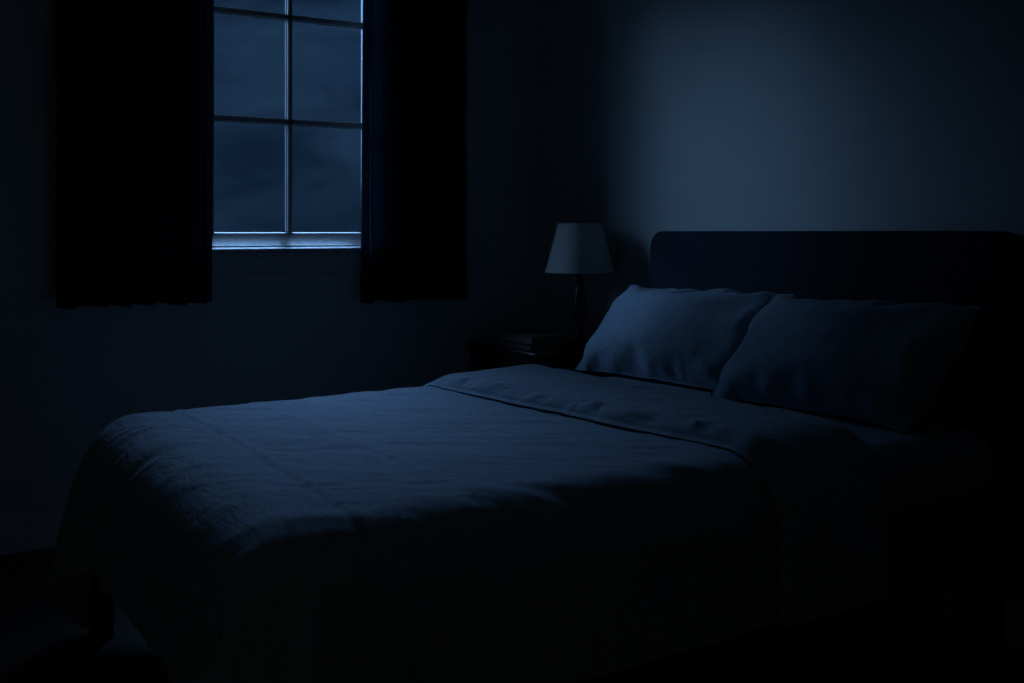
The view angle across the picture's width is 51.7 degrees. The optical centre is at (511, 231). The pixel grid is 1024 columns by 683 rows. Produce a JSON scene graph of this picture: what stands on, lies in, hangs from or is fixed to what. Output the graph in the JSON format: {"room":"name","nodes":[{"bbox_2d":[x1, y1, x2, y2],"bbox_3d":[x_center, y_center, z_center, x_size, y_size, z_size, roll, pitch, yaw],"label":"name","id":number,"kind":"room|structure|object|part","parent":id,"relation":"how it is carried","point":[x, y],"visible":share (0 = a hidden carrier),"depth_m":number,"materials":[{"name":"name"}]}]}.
{"room":"bedroom","nodes":[
{"label":"bedroom","id":0,"kind":"room"},
{"bbox_2d":[0,0,535,518],"bbox_3d":[-1.784,-0.225,4.134,4.770,2.850,0.200,0,0,-32],"label":"wall","id":1,"kind":"structure","parent":0,"point":[66,375],"depth_m":4.37,"materials":[{"name":"paint"}]},
{"bbox_2d":[0,510,63,554],"bbox_3d":[-1.734,1.134,4.037,4.352,0.132,0.018,0,0,-32],"label":"baseboard","id":2,"kind":"structure","parent":1,"relation":"attached to","point":[25,533],"depth_m":3.98,"materials":[{"name":"grey paint"}]},
{"bbox_2d":[212,0,362,277],"bbox_3d":[-0.982,-0.675,4.643,0.950,1.730,0.290,0,0,-32],"label":"window","id":3,"kind":"structure","parent":1,"relation":"in","point":[287,253],"depth_m":4.58,"materials":[{"name":"grey paint"}]},
{"bbox_3d":[-0.974,-0.700,4.629,0.800,1.521,0.042,0,0,-32],"label":"sash frame","id":4,"kind":"part","parent":3,"relation":"part of","materials":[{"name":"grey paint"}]},
{"bbox_3d":[-0.982,0.088,4.643,0.799,0.051,0.290,0,0,-32],"label":"sill","id":5,"kind":"part","parent":3,"relation":"part of","materials":[{"name":"grey paint"}]},
{"bbox_3d":[-0.957,0.032,4.603,0.798,0.061,0.104,0,0,-32],"label":"rail","id":6,"kind":"part","parent":3,"relation":"part of","materials":[{"name":"grey paint"}]},
{"bbox_3d":[-1.001,-1.575,4.438,2.024,0.070,0.117,0,0,-32],"label":"curtain rod","id":7,"kind":"object","parent":1,"relation":"attached to","visible":0},
{"bbox_2d":[56,0,213,309],"bbox_3d":[-1.451,-0.626,4.116,0.596,1.837,0.105,0,0,-32],"label":"curtain","id":8,"kind":"object","parent":7,"relation":"hanging from","point":[136,77],"visible":1,"depth_m":4.13,"materials":[{"name":"fabric"}]},
{"bbox_2d":[360,0,467,302],"bbox_3d":[-0.419,-0.615,4.762,0.537,1.860,0.100,0,0,-32],"label":"curtain","id":9,"kind":"object","parent":7,"relation":"hanging from","point":[414,158],"visible":1,"depth_m":4.77,"materials":[{"name":"fabric"}]},
{"bbox_2d":[0,547,1023,682],"bbox_3d":[-0.336,1.250,1.825,4.770,0.100,5.650,0,0,-32],"label":"floor","id":10,"kind":"structure","parent":0,"point":[39,643],"depth_m":3.02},
{"bbox_2d":[466,338,621,376],"bbox_3d":[0.135,0.848,4.662,0.497,0.705,0.579,0,0,-32],"label":"nightstand","id":11,"kind":"object","parent":10,"relation":"on","point":[483,354],"visible":0.23,"depth_m":4.49,"materials":[{"name":"brown wood"}]},
{"bbox_3d":[-0.169,0.859,4.776,0.040,0.683,0.040,0,0,-32],"label":"leg","id":12,"kind":"part","parent":11,"relation":"part of","materials":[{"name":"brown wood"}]},
{"bbox_3d":[-0.048,0.608,4.547,0.010,0.145,0.455,0,0,-32],"label":"drawer","id":13,"kind":"part","parent":11,"relation":"part of","materials":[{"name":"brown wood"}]},
{"bbox_2d":[497,340,566,350],"bbox_3d":[0.083,0.483,4.550,0.186,0.024,0.270,0,0,-31],"label":"book","id":14,"kind":"object","parent":11,"relation":"on","point":[521,346],"visible":0.73,"depth_m":4.46,"materials":[{"name":"grey paper"}]},
{"bbox_2d":[497,330,564,344],"bbox_3d":[0.082,0.454,4.561,0.176,0.034,0.260,0,0,-34],"label":"book","id":15,"kind":"object","parent":14,"relation":"on","point":[530,337],"visible":1,"depth_m":4.49,"materials":[{"name":"brown paper"}]},
{"bbox_3d":[0.105,0.859,4.339,0.040,0.683,0.040,0,0,-32],"label":"leg","id":16,"kind":"part","parent":11,"relation":"part of","materials":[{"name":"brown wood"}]},
{"bbox_2d":[545,223,614,347],"bbox_3d":[0.294,0.229,4.593,0.304,0.533,0.304,0,0,-32],"label":"table lamp","id":17,"kind":"object","parent":11,"relation":"on","point":[579,249],"visible":0.97,"depth_m":4.50,"materials":[{"name":"brown wood"}]},
{"bbox_3d":[0.294,0.305,4.593,0.067,0.311,0.067,0,0,-32],"label":"stem","id":18,"kind":"part","parent":17,"relation":"part of","materials":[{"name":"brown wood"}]},
{"bbox_3d":[0.294,0.069,4.593,0.300,0.214,0.300,0,0,-32],"label":"lamp shade","id":19,"kind":"part","parent":17,"relation":"part of","materials":[{"name":"fabric"}]},
{"bbox_2d":[88,231,1023,682],"bbox_3d":[0.100,0.598,3.102,2.258,1.204,1.580,0,0,-32],"label":"bed","id":20,"kind":"object","parent":10,"relation":"on","point":[977,542],"visible":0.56,"depth_m":3.07,"materials":[{"name":"fabric"}]},
{"bbox_3d":[-1.221,1.086,3.141,0.062,0.228,0.060,0,0,-32],"label":"leg","id":21,"kind":"part","parent":20,"relation":"part of","materials":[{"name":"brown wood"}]},
{"bbox_2d":[45,364,888,682],"bbox_3d":[-0.226,0.827,2.875,1.722,0.711,1.809,0,0,-32],"label":"duvet","id":22,"kind":"object","parent":20,"relation":"on","point":[527,523],"visible":0.99,"depth_m":2.33,"materials":[{"name":"blue fabric"}]},
{"bbox_3d":[0.503,0.868,2.458,2.095,0.205,0.040,0,0,-32],"label":"rail","id":23,"kind":"part","parent":20,"relation":"part of","materials":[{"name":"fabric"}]},
{"bbox_2d":[603,376,990,516],"bbox_3d":[0.091,0.661,3.085,2.112,0.204,1.530,0,0,-32],"label":"mattress","id":24,"kind":"object","parent":20,"relation":"on","point":[930,464],"visible":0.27,"depth_m":2.88,"materials":[{"name":"fabric"}]},
{"bbox_2d":[575,284,793,389],"bbox_3d":[0.608,0.378,3.937,0.342,0.352,0.882,0,0,-32],"label":"pillow","id":25,"kind":"object","parent":24,"relation":"on","point":[688,337],"visible":0.83,"depth_m":3.77,"materials":[{"name":"fabric"}]},
{"bbox_2d":[710,294,980,431],"bbox_3d":[0.993,0.378,3.261,0.355,0.352,0.806,0,0,-32],"label":"pillow","id":26,"kind":"object","parent":24,"relation":"on","point":[885,363],"visible":1,"depth_m":3.07,"materials":[{"name":"fabric"}]},
{"bbox_3d":[1.021,0.518,3.680,0.082,1.043,1.580,0,0,-32],"label":"headboard","id":27,"kind":"part","parent":20,"relation":"part of","materials":[{"name":"fabric"}]},
{"bbox_3d":[1.394,1.117,3.088,0.060,0.165,0.060,0,0,-32],"label":"leg","id":28,"kind":"part","parent":20,"relation":"part of","materials":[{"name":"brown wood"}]},
{"bbox_2d":[536,0,1023,601],"bbox_3d":[1.652,-0.225,2.955,0.200,2.850,5.450,0,0,-32],"label":"wall","id":29,"kind":"structure","parent":0,"point":[653,116],"depth_m":3.91,"materials":[{"name":"paint"}]},
{"bbox_2d":[894,584,1023,650],"bbox_3d":[1.507,1.134,2.982,0.018,0.132,5.250,0,0,-32],"label":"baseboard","id":30,"kind":"structure","parent":29,"relation":"attached to","point":[954,606],"depth_m":3.20,"materials":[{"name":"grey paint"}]}
]}

